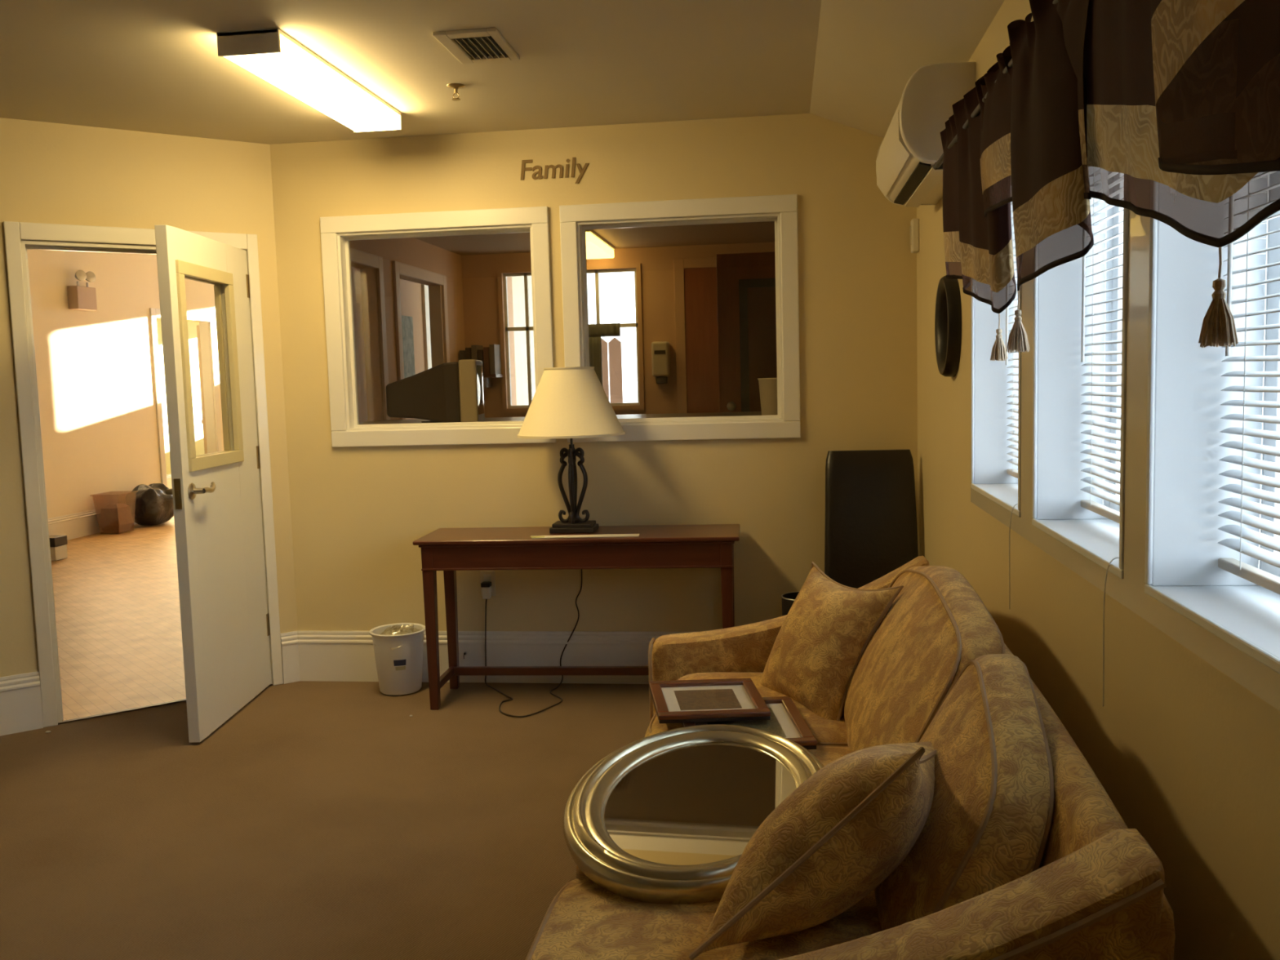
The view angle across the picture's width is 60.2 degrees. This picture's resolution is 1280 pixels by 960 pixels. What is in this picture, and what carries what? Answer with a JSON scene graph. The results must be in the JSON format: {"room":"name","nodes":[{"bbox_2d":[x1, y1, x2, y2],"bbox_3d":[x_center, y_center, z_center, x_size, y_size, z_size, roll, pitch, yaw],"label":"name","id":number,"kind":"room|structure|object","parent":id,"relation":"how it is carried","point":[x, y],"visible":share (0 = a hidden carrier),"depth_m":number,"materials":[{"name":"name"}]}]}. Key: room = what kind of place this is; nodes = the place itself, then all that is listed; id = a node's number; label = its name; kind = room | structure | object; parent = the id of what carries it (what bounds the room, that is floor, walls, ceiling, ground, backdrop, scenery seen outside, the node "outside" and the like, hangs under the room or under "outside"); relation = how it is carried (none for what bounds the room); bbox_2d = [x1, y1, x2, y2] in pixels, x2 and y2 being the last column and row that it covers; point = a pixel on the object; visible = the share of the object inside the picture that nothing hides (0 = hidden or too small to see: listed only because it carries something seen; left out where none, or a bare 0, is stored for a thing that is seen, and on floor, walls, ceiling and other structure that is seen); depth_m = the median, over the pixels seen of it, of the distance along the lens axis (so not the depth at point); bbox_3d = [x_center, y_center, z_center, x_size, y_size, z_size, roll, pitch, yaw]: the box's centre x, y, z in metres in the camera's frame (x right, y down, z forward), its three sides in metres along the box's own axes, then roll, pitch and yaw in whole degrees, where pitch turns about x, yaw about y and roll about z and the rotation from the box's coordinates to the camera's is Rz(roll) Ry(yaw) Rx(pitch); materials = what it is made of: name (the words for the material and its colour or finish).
{"room":"waiting room","nodes":[
{"label":"waiting room","id":0,"kind":"room"},
{"bbox_2d":[26,248,224,518],"bbox_3d":[-5.639,-1.001,10.801,0.120,3.160,14.125,-1,5,7],"label":"wall","id":1,"kind":"structure","parent":0,"point":[95,377],"depth_m":11.25,"materials":[{"name":"paint"}]},
{"bbox_2d":[66,270,97,311],"bbox_3d":[-5.509,-1.875,10.916,0.135,0.383,0.300,-1,5,7],"label":"emergency light","id":2,"kind":"object","parent":1,"relation":"attached to","point":[79,298],"visible":1,"depth_m":10.85,"materials":[{"name":"beige plastic"}]},
{"bbox_2d":[48,502,137,540],"bbox_3d":[-5.885,0.705,8.165,0.022,0.243,8.535,-1,5,7],"label":"baseboard","id":3,"kind":"structure","parent":1,"relation":"attached to","point":[77,525],"depth_m":10.85,"materials":[{"name":"paint"}]},
{"bbox_2d":[149,307,222,486],"bbox_3d":[-5.343,-0.801,12.963,0.140,2.330,1.360,-1,5,7],"label":"trim","id":4,"kind":"structure","parent":1,"relation":"attached to","point":[211,415],"depth_m":13.46,"materials":[{"name":"white paint"}]},
{"bbox_2d":[196,324,207,453],"bbox_3d":[-5.542,-0.836,14.054,0.100,2.190,1.100,-4,6,-20],"label":"door","id":5,"kind":"structure","parent":1,"relation":"in","point":[203,420],"depth_m":13.51,"materials":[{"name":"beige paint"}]},
{"bbox_2d":[0,117,297,684],"bbox_3d":[-2.416,-0.268,4.783,1.720,2.630,0.120,-5,6,-35],"label":"wall","id":6,"kind":"structure","parent":0,"point":[51,172],"depth_m":4.75,"materials":[{"name":"yellow paint"}]},
{"bbox_2d":[0,671,43,735],"bbox_3d":[-2.751,0.953,4.542,0.511,0.243,0.022,-5,6,-35],"label":"baseboard","id":7,"kind":"structure","parent":6,"relation":"attached to","point":[20,700],"depth_m":4.64,"materials":[{"name":"paint"}]},
{"bbox_2d":[3,221,283,742],"bbox_3d":[-1.991,-0.023,4.673,1.022,2.120,0.826,-5,6,-35],"label":"door","id":8,"kind":"structure","parent":6,"relation":"in","point":[227,626],"depth_m":4.67,"materials":[{"name":"white paint"}]},
{"bbox_2d":[280,631,300,684],"bbox_3d":[-1.678,0.852,5.307,0.085,0.243,0.022,-5,6,-35],"label":"baseboard","id":9,"kind":"structure","parent":6,"relation":"attached to","point":[289,641],"depth_m":5.30,"materials":[{"name":"paint"}]},
{"bbox_2d":[155,318,204,474],"bbox_3d":[-6.939,-1.258,13.925,0.100,3.150,8.000,-1,5,7],"label":"wall","id":10,"kind":"structure","parent":0,"point":[192,326],"depth_m":16.26,"materials":[{"name":"paint"}]},
{"bbox_2d":[166,474,172,488],"bbox_3d":[-6.839,0.188,14.051,0.022,0.243,8.000,-1,5,7],"label":"baseboard","id":11,"kind":"structure","parent":10,"relation":"attached to","point":[168,476],"depth_m":15.57,"materials":[{"name":"paint"}]},
{"bbox_2d":[163,419,203,432],"bbox_3d":[-6.859,-0.597,13.978,0.025,0.140,8.000,-1,5,7],"label":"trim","id":12,"kind":"structure","parent":10,"relation":"attached to","point":[197,423],"depth_m":16.27,"materials":[{"name":"white paint"}]},
{"bbox_2d":[0,515,649,959],"bbox_3d":[-2.118,0.777,8.129,7.500,0.100,18.600,-1,5,7],"label":"floor","id":13,"kind":"structure","parent":0,"point":[319,820],"depth_m":3.76,"materials":[{"name":"brown carpet"}]},
{"bbox_2d":[48,535,67,560],"bbox_3d":[-5.023,0.582,9.458,0.150,0.198,0.170,-1,5,7],"label":"shoe box","id":14,"kind":"object","parent":13,"relation":"on","point":[58,544],"visible":0.73,"depth_m":9.42,"materials":[{"name":"white cardboard"}]},
{"bbox_2d":[99,503,133,533],"bbox_3d":[-5.299,0.329,11.161,0.296,0.401,0.352,-1,5,7],"label":"cardboard box","id":15,"kind":"object","parent":13,"relation":"on","point":[114,517],"visible":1,"depth_m":11.07,"materials":[{"name":"cardboard"}]},
{"bbox_2d":[125,483,173,525],"bbox_3d":[-5.176,0.257,11.712,0.409,0.444,0.564,-1,5,7],"label":"trash bag","id":16,"kind":"object","parent":13,"relation":"on","point":[149,504],"visible":0.85,"depth_m":11.53,"materials":[{"name":"black plastic"}]},
{"bbox_2d":[368,622,425,695],"bbox_3d":[-1.112,0.829,5.102,0.258,0.288,0.258,-1,5,7],"label":"wastebasket","id":17,"kind":"object","parent":13,"relation":"on","point":[398,655],"visible":0.98,"depth_m":5.02,"materials":[{"name":"white plastic"}]},
{"bbox_2d":[413,524,740,709],"bbox_3d":[-0.250,0.600,4.881,1.390,0.745,0.412,-1,5,6],"label":"console table","id":18,"kind":"object","parent":13,"relation":"on","point":[448,550],"visible":0.81,"depth_m":4.71,"materials":[{"name":"brown wood"}]},
{"bbox_2d":[484,366,625,717],"bbox_3d":[-0.421,0.245,4.856,0.723,1.468,0.572,-1,5,7],"label":"table lamp","id":19,"kind":"object","parent":18,"relation":"on","point":[567,402],"depth_m":4.72,"materials":[{"name":"black metal"}]},
{"bbox_2d":[530,533,639,537],"bbox_3d":[-0.239,0.240,4.718,0.471,0.001,0.070,-1,5,3],"label":"paper sheet","id":20,"kind":"object","parent":18,"relation":"on","point":[610,535],"visible":1,"depth_m":4.71,"materials":[{"name":"white paper"}]},
{"bbox_2d":[529,536,544,537],"bbox_3d":[-0.439,0.243,4.721,0.068,0.001,0.039,-2,5,0],"label":"slip","id":21,"kind":"object","parent":20,"relation":"on","point":[530,536],"visible":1,"depth_m":4.72,"materials":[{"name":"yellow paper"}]},
{"bbox_2d":[781,591,799,616],"bbox_3d":[0.679,0.724,4.572,0.180,0.497,0.180,-1,5,7],"label":"bin","id":22,"kind":"object","parent":13,"relation":"on","point":[788,599],"visible":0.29,"depth_m":4.53,"materials":[{"name":"plastic"}]},
{"bbox_2d":[525,555,1175,959],"bbox_3d":[0.346,0.720,2.508,0.907,0.910,2.280,-1,5,7],"label":"sofa","id":23,"kind":"object","parent":13,"relation":"on","point":[1021,851],"visible":0.56,"depth_m":1.77,"materials":[{"name":"gold fabric"}]},
{"bbox_2d":[563,724,824,904],"bbox_3d":[0.130,0.664,2.298,0.551,0.089,0.790,0,5,13],"label":"oval mirror","id":24,"kind":"object","parent":23,"relation":"on","point":[667,817],"visible":0.73,"depth_m":2.25,"materials":[{"name":"silver metal"}]},
{"bbox_2d":[604,742,795,865],"bbox_3d":[0.130,0.662,2.297,0.392,0.006,0.632,1,8,14],"label":"mirror glass","id":25,"kind":"object","parent":24,"relation":"on","point":[666,803],"depth_m":2.30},
{"bbox_2d":[530,875,881,959],"bbox_3d":[0.175,0.854,1.816,0.744,0.226,0.559,-1,5,7],"label":"seat cushion","id":26,"kind":"object","parent":23,"relation":"on","point":[584,920],"depth_m":1.83,"materials":[{"name":"gold fabric"}]},
{"bbox_2d":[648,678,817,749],"bbox_3d":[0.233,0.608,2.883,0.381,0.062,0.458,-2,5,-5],"label":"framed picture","id":27,"kind":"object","parent":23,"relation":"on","point":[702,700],"depth_m":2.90,"materials":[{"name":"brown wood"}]},
{"bbox_2d":[673,688,742,710],"bbox_3d":[0.180,0.588,2.962,0.162,0.001,0.162,-1,7,-5],"label":"print","id":28,"kind":"object","parent":27,"relation":"on","point":[716,699],"depth_m":2.96},
{"bbox_2d":[706,707,786,737],"bbox_3d":[0.266,0.626,2.844,0.182,0.001,0.232,-2,6,-3],"label":"print","id":29,"kind":"object","parent":27,"relation":"on","point":[772,726],"depth_m":2.83},
{"bbox_2d":[644,672,848,742],"bbox_3d":[0.380,0.724,3.167,0.684,0.226,0.684,-1,5,7],"label":"seat cushion","id":30,"kind":"object","parent":23,"relation":"on","point":[824,730],"depth_m":2.98,"materials":[{"name":"gold fabric"}]},
{"bbox_2d":[688,741,936,959],"bbox_3d":[0.332,0.595,1.850,0.338,0.461,0.555,1,6,22],"label":"throw pillow","id":31,"kind":"object","parent":23,"relation":"on","point":[837,836],"visible":0.91,"depth_m":1.69,"materials":[{"name":"gold fabric"}]},
{"bbox_2d":[759,561,903,720],"bbox_3d":[0.520,0.471,3.141,0.249,0.399,0.456,-4,6,-23],"label":"throw pillow","id":32,"kind":"object","parent":23,"relation":"on","point":[815,654],"visible":0.77,"depth_m":3.02,"materials":[{"name":"gold fabric"}]},
{"bbox_2d":[844,565,1002,752],"bbox_3d":[0.670,0.456,2.796,0.294,0.456,1.256,-1,5,7],"label":"cushion","id":33,"kind":"object","parent":23,"relation":"on","point":[937,624],"depth_m":2.49,"materials":[{"name":"gold fabric"}]},
{"bbox_2d":[874,653,1050,930],"bbox_3d":[0.548,0.553,1.909,0.286,0.430,0.576,-1,5,7],"label":"cushion","id":34,"kind":"object","parent":23,"relation":"on","point":[987,827],"depth_m":1.73,"materials":[{"name":"gold fabric"}]},
{"bbox_2d":[824,448,918,588],"bbox_3d":[0.970,0.430,4.566,0.406,1.075,0.538,-1,5,7],"label":"chair","id":35,"kind":"object","parent":13,"relation":"on","point":[871,531],"visible":0.5,"depth_m":4.70,"materials":[{"name":"black leather"}]},
{"bbox_2d":[421,284,431,370],"bbox_3d":[-1.784,-1.121,10.902,0.900,3.150,0.120,-1,5,7],"label":"wall","id":36,"kind":"structure","parent":0,"point":[424,288],"depth_m":10.87,"materials":[{"name":"paint"}]},
{"bbox_2d":[350,237,516,419],"bbox_3d":[-1.638,-0.865,8.133,0.100,3.160,5.600,-1,5,7],"label":"wall","id":37,"kind":"structure","parent":0,"point":[412,251],"depth_m":8.20,"materials":[{"name":"paint"}]},
{"bbox_2d":[350,248,390,421],"bbox_3d":[-1.763,-0.312,7.032,0.120,2.250,0.690,-1,5,7],"label":"trim","id":38,"kind":"structure","parent":37,"relation":"attached to","point":[371,305],"depth_m":7.23,"materials":[{"name":"paint"}]},
{"bbox_2d":[392,260,449,419],"bbox_3d":[-1.616,-0.422,8.172,0.120,2.250,1.160,-1,5,7],"label":"trim","id":39,"kind":"structure","parent":37,"relation":"attached to","point":[437,311],"depth_m":8.56,"materials":[{"name":"paint"}]},
{"bbox_2d":[351,266,535,422],"bbox_3d":[-1.975,-1.261,12.473,0.120,3.150,9.600,-1,5,7],"label":"wall","id":40,"kind":"structure","parent":0,"point":[411,292],"depth_m":10.71,"materials":[{"name":"paint"}]},
{"bbox_2d":[401,315,415,378],"bbox_3d":[-2.192,-1.076,10.265,0.015,0.900,0.550,-1,5,7],"label":"poster","id":41,"kind":"object","parent":40,"relation":"attached to","point":[406,321],"visible":0.36,"depth_m":10.36,"materials":[{"name":"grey paper"}]},
{"bbox_2d":[0,0,1004,144],"bbox_3d":[-1.232,-1.181,1.750,4.431,0.354,6.840,-1,5,7],"label":"ceiling","id":42,"kind":"structure","parent":0,"point":[153,66],"depth_m":3.83,"materials":[{"name":"beige paint"}]},
{"bbox_2d":[216,28,401,133],"bbox_3d":[-1.165,-1.435,4.041,0.207,0.072,1.130,-1,5,7],"label":"ceiling light","id":43,"kind":"object","parent":42,"relation":"attached to","point":[271,55],"visible":1,"depth_m":3.82,"materials":[{"name":"beige plastic"}]},
{"bbox_2d":[446,83,464,100],"bbox_3d":[-0.699,-1.472,4.196,0.068,0.054,0.068,-1,5,7],"label":"sprinkler head","id":44,"kind":"object","parent":42,"relation":"attached to","point":[455,86],"visible":1,"depth_m":4.18},
{"bbox_2d":[432,27,519,63],"bbox_3d":[-0.542,-1.450,3.696,0.210,0.014,0.330,-1,5,7],"label":"ceiling vent","id":45,"kind":"object","parent":42,"relation":"in","point":[477,45],"visible":1,"depth_m":3.68,"materials":[{"name":"beige paint"}]},
{"bbox_2d":[270,113,918,631],"bbox_3d":[-0.264,-0.362,5.106,3.006,2.620,0.120,-1,5,7],"label":"wall","id":46,"kind":"structure","parent":0,"point":[357,513],"depth_m":5.03,"materials":[{"name":"yellow paint"}]},
{"bbox_2d":[320,206,555,447],"bbox_3d":[-0.925,-0.699,5.149,1.074,1.066,0.138,-1,5,7],"label":"window","id":47,"kind":"structure","parent":46,"relation":"in","point":[337,233],"depth_m":5.11,"materials":[{"name":"white paint"}]},
{"bbox_2d":[480,570,495,595],"bbox_3d":[-0.714,0.485,5.181,0.070,0.120,0.008,-1,5,7],"label":"wall outlet","id":48,"kind":"object","parent":46,"relation":"attached to","point":[486,575],"visible":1,"depth_m":5.18,"materials":[{"name":"beige paint"}]},
{"bbox_2d":[480,582,491,599],"bbox_3d":[-0.717,0.516,5.159,0.042,0.077,0.042,-1,5,7],"label":"power adapter","id":49,"kind":"object","parent":48,"relation":"attached to","point":[486,589],"visible":1,"depth_m":5.14,"materials":[{"name":"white plastic"}]},
{"bbox_2d":[483,573,491,581],"bbox_3d":[-0.715,0.458,5.176,0.036,0.032,0.002,-1,5,7],"label":"socket","id":50,"kind":"object","parent":48,"relation":"attached to","point":[486,577],"depth_m":5.17,"materials":[{"name":"white plastic"}]},
{"bbox_2d":[297,631,693,684],"bbox_3d":[-0.201,0.827,5.140,2.926,0.243,0.022,-1,5,7],"label":"baseboard","id":51,"kind":"structure","parent":46,"relation":"attached to","point":[323,655],"depth_m":5.19,"materials":[{"name":"paint"}]},
{"bbox_2d":[520,157,588,183],"bbox_3d":[-0.384,-1.386,4.960,0.315,0.115,0.004,-1,5,7],"label":"wall lettering","id":52,"kind":"object","parent":46,"relation":"attached to","point":[523,162],"depth_m":4.96,"materials":[{"name":"brown plastic"}]},
{"bbox_2d":[559,194,800,442],"bbox_3d":[0.185,-0.716,5.003,1.059,1.066,0.138,-1,5,7],"label":"window","id":53,"kind":"structure","parent":46,"relation":"in","point":[575,220],"depth_m":4.93,"materials":[{"name":"white paint"}]},
{"bbox_2d":[413,221,774,255],"bbox_3d":[0.006,-1.732,7.027,3.526,0.060,4.000,-1,5,7],"label":"ceiling","id":54,"kind":"structure","parent":0,"point":[750,232],"depth_m":8.26,"materials":[{"name":"white paint"}]},
{"bbox_2d":[585,229,615,259],"bbox_3d":[-0.404,-1.766,8.307,0.270,0.085,1.170,-1,5,7],"label":"ceiling light","id":55,"kind":"object","parent":54,"relation":"attached to","point":[597,247],"visible":0.51,"depth_m":8.30,"materials":[{"name":"beige plastic"}]},
{"bbox_2d":[461,241,774,417],"bbox_3d":[0.242,-1.004,9.031,3.600,3.150,0.120,-1,5,7],"label":"wall","id":56,"kind":"structure","parent":0,"point":[479,272],"depth_m":9.00,"materials":[{"name":"paint"}]},
{"bbox_2d":[483,373,502,387],"bbox_3d":[-1.299,-0.811,9.061,0.310,0.105,0.250,-1,5,7],"label":"wall shelf","id":57,"kind":"object","parent":56,"relation":"attached to","point":[487,378],"visible":0.71,"depth_m":9.01,"materials":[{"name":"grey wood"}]},
{"bbox_2d":[459,350,465,359],"bbox_3d":[-1.431,-0.962,9.069,0.042,0.200,0.200,-1,5,7],"label":"ring binder","id":58,"kind":"object","parent":57,"relation":"on","point":[462,353],"visible":0.21,"depth_m":8.96,"materials":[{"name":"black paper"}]},
{"bbox_2d":[465,347,471,359],"bbox_3d":[-1.381,-0.973,9.061,0.042,0.220,0.200,-1,5,7],"label":"ring binder","id":59,"kind":"object","parent":57,"relation":"on","point":[468,350],"visible":0.21,"depth_m":8.96,"materials":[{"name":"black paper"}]},
{"bbox_2d":[471,345,483,359],"bbox_3d":[-1.332,-0.984,9.054,0.042,0.240,0.200,-1,5,7],"label":"ring binder","id":60,"kind":"object","parent":57,"relation":"on","point":[474,348],"visible":0.39,"depth_m":8.95,"materials":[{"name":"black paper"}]},
{"bbox_2d":[477,349,484,374],"bbox_3d":[-1.282,-0.964,9.049,0.042,0.200,0.200,-1,5,7],"label":"ring binder","id":61,"kind":"object","parent":57,"relation":"on","point":[480,353],"visible":0.29,"depth_m":8.95,"materials":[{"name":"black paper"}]},
{"bbox_2d":[483,346,490,374],"bbox_3d":[-1.232,-0.975,9.042,0.042,0.220,0.200,-1,5,7],"label":"ring binder","id":62,"kind":"object","parent":57,"relation":"on","point":[486,349],"visible":0.64,"depth_m":8.94,"materials":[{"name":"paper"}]},
{"bbox_2d":[488,344,501,374],"bbox_3d":[-1.183,-0.986,9.035,0.042,0.240,0.200,-1,5,7],"label":"ring binder","id":63,"kind":"object","parent":57,"relation":"on","point":[494,349],"visible":0.95,"depth_m":8.95,"materials":[{"name":"white paper"}]},
{"bbox_2d":[497,267,533,413],"bbox_3d":[-0.917,-1.153,9.134,0.470,1.180,0.095,-1,5,7],"label":"window","id":64,"kind":"structure","parent":56,"relation":"in","point":[526,272],"depth_m":9.13,"materials":[{"name":"paint"}]},
{"bbox_2d":[586,262,644,410],"bbox_3d":[-0.329,-1.161,9.057,0.715,1.180,0.095,-1,5,7],"label":"window","id":65,"kind":"structure","parent":56,"relation":"in","point":[624,267],"depth_m":9.00,"materials":[{"name":"paint"}]},
{"bbox_2d":[588,323,620,386],"bbox_3d":[-0.400,-0.942,9.014,0.501,0.655,0.026,-1,5,7],"label":"cafe curtain","id":66,"kind":"object","parent":65,"relation":"hanging from","point":[596,331],"visible":0.26,"depth_m":8.99,"materials":[{"name":"grey fabric"}]},
{"bbox_2d":[651,341,670,383],"bbox_3d":[0.169,-0.947,8.928,0.140,0.340,0.113,-1,5,7],"label":"soap dispenser","id":67,"kind":"object","parent":56,"relation":"attached to","point":[660,357],"visible":1,"depth_m":8.88,"materials":[{"name":"beige plastic"}]},
{"bbox_2d":[673,257,719,413],"bbox_3d":[0.834,-0.613,8.921,1.070,2.360,0.020,-1,5,7],"label":"door","id":68,"kind":"structure","parent":56,"relation":"in","point":[695,278],"depth_m":8.91,"materials":[{"name":"paint"}]},
{"bbox_2d":[916,0,1279,959],"bbox_3d":[0.905,-0.074,1.641,0.200,2.620,6.720,-1,5,7],"label":"wall","id":69,"kind":"structure","parent":0,"point":[1187,756],"depth_m":1.89,"materials":[{"name":"yellow paint"}]},
{"bbox_2d":[910,218,919,253],"bbox_3d":[1.175,-1.044,4.726,0.033,0.140,0.065,-1,5,7],"label":"wall sensor","id":70,"kind":"object","parent":69,"relation":"attached to","point":[914,224],"visible":1,"depth_m":4.70,"materials":[{"name":"beige plastic"}]},
{"bbox_2d":[875,61,975,207],"bbox_3d":[0.952,-1.140,3.761,0.224,0.306,0.880,-1,5,7],"label":"air conditioner","id":71,"kind":"object","parent":69,"relation":"attached to","point":[910,148],"visible":0.91,"depth_m":3.34,"materials":[{"name":"beige plastic"}]},
{"bbox_2d":[934,275,961,377],"bbox_3d":[1.057,-0.528,3.796,0.042,0.348,0.348,-1,5,7],"label":"round mirror","id":72,"kind":"object","parent":69,"relation":"attached to","point":[948,315],"visible":0.98,"depth_m":3.70,"materials":[{"name":"black plastic"}]},
{"bbox_2d":[946,308,947,342],"bbox_3d":[1.072,-0.529,3.794,0.004,0.268,0.268,-1,5,7],"label":"mirror glass","id":73,"kind":"object","parent":72,"relation":"attached to","point":[946,308],"depth_m":3.90,"materials":[{"name":"black mirror"}]},
{"bbox_2d":[933,0,1057,169],"bbox_3d":[0.741,-0.819,1.758,0.133,0.170,3.050,-1,5,7],"label":"curtain rod","id":74,"kind":"object","parent":69,"relation":"attached to","point":[938,165],"visible":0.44,"depth_m":2.69,"materials":[{"name":"black metal"}]},
{"bbox_2d":[940,62,1016,360],"bbox_3d":[0.822,-0.633,2.765,0.065,0.675,0.857,-1,5,6],"label":"window valance","id":75,"kind":"object","parent":74,"relation":"hanging from","point":[979,248],"visible":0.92,"depth_m":2.62,"materials":[{"name":"brown fabric"}]},
{"bbox_2d":[979,0,1093,352],"bbox_3d":[0.710,-0.553,2.064,0.084,0.626,0.929,-1,5,7],"label":"window valance","id":76,"kind":"object","parent":74,"relation":"hanging from","point":[1033,139],"visible":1,"depth_m":1.79,"materials":[{"name":"brown fabric"}]},
{"bbox_2d":[1083,0,1279,347],"bbox_3d":[0.580,-0.455,1.093,0.094,0.641,1.321,-1,5,7],"label":"window valance","id":77,"kind":"object","parent":74,"relation":"hanging from","point":[1183,96],"visible":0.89,"depth_m":1.15,"materials":[{"name":"brown fabric"}]},
{"bbox_2d":[970,201,1021,517],"bbox_3d":[1.069,-0.412,3.010,0.209,0.942,0.705,-1,5,7],"label":"window","id":78,"kind":"structure","parent":69,"relation":"in","point":[989,477],"depth_m":3.36,"materials":[{"name":"white paint"}]},
{"bbox_2d":[1005,203,1018,609],"bbox_3d":[1.029,-0.287,3.027,0.142,1.181,0.669,-1,5,7],"label":"window blind","id":79,"kind":"object","parent":78,"relation":"attached to","point":[1012,472],"visible":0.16,"depth_m":3.28,"materials":[{"name":"white plastic"}]},
{"bbox_2d":[1031,197,1128,578],"bbox_3d":[0.962,-0.333,2.183,0.209,0.942,0.691,-1,5,7],"label":"window","id":80,"kind":"structure","parent":69,"relation":"in","point":[1058,370],"depth_m":2.52,"materials":[{"name":"white paint"}]},
{"bbox_2d":[1080,197,1123,706],"bbox_3d":[0.922,-0.207,2.200,0.142,1.181,0.655,-1,5,7],"label":"window blind","id":81,"kind":"object","parent":80,"relation":"attached to","point":[1110,513],"visible":0.3,"depth_m":2.39,"materials":[{"name":"white plastic"}]},
{"bbox_2d":[970,208,1279,711],"bbox_3d":[0.867,-0.338,2.196,0.010,1.046,2.434,-1,5,7],"label":"trim","id":82,"kind":"structure","parent":69,"relation":"attached to","point":[1262,681],"depth_m":1.82,"materials":[{"name":"beige paint"}]},
{"bbox_2d":[1144,210,1279,674],"bbox_3d":[0.858,-0.256,1.381,0.209,0.942,0.691,-1,5,7],"label":"window","id":83,"kind":"structure","parent":69,"relation":"in","point":[1185,381],"depth_m":1.72,"materials":[{"name":"white paint"}]},
{"bbox_2d":[1217,213,1279,594],"bbox_3d":[0.819,-0.131,1.398,0.142,1.181,0.655,-1,5,7],"label":"window blind","id":84,"kind":"object","parent":83,"relation":"attached to","point":[1269,581],"visible":0.59,"depth_m":1.62,"materials":[{"name":"white plastic"}]},
{"bbox_3d":[-0.010,0.798,7.271,3.500,0.100,4.000,-1,5,7],"label":"floor","id":85,"kind":"structure","parent":0,"visible":0},
{"bbox_2d":[359,411,761,424],"bbox_3d":[-0.116,0.260,6.137,3.396,1.185,1.825,-1,5,7],"label":"countertop","id":86,"kind":"structure","parent":85,"relation":"on","point":[740,413],"depth_m":6.65,"materials":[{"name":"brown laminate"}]},
{"bbox_2d":[386,359,484,422],"bbox_3d":[-1.077,-0.453,5.810,0.486,0.345,0.320,-2,5,-2],"label":"monitor","id":87,"kind":"object","parent":86,"relation":"on","point":[447,392],"visible":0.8,"depth_m":5.67,"materials":[{"name":"beige plastic"}]},
{"bbox_2d":[757,377,777,415],"bbox_3d":[0.658,-0.392,5.349,0.172,0.205,0.172,-1,5,7],"label":"canister","id":88,"kind":"object","parent":86,"relation":"on","point":[767,386],"visible":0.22,"depth_m":5.29,"materials":[{"name":"beige plastic"}]},
{"bbox_2d":[715,251,777,412],"bbox_3d":[0.976,-0.391,7.260,0.905,2.195,0.095,-1,5,7],"label":"door","id":89,"kind":"structure","parent":85,"relation":"on","point":[746,282],"depth_m":7.24,"materials":[{"name":"brown wood"}]},
{"label":"outside","id":90,"kind":"structure","parent":0,"visible":0},
{"bbox_3d":[2.223,0.638,12.417,50.000,0.150,65.000,-1,5,7],"label":"ground","id":91,"kind":"structure","parent":90,"visible":0},
{"bbox_2d":[601,337,622,403],"bbox_3d":[-0.512,-0.588,13.189,0.645,2.200,0.060,-1,5,7],"label":"fence","id":92,"kind":"object","parent":91,"relation":"on","point":[614,345],"visible":0.15,"depth_m":13.07,"materials":[{"name":"brown wood"}]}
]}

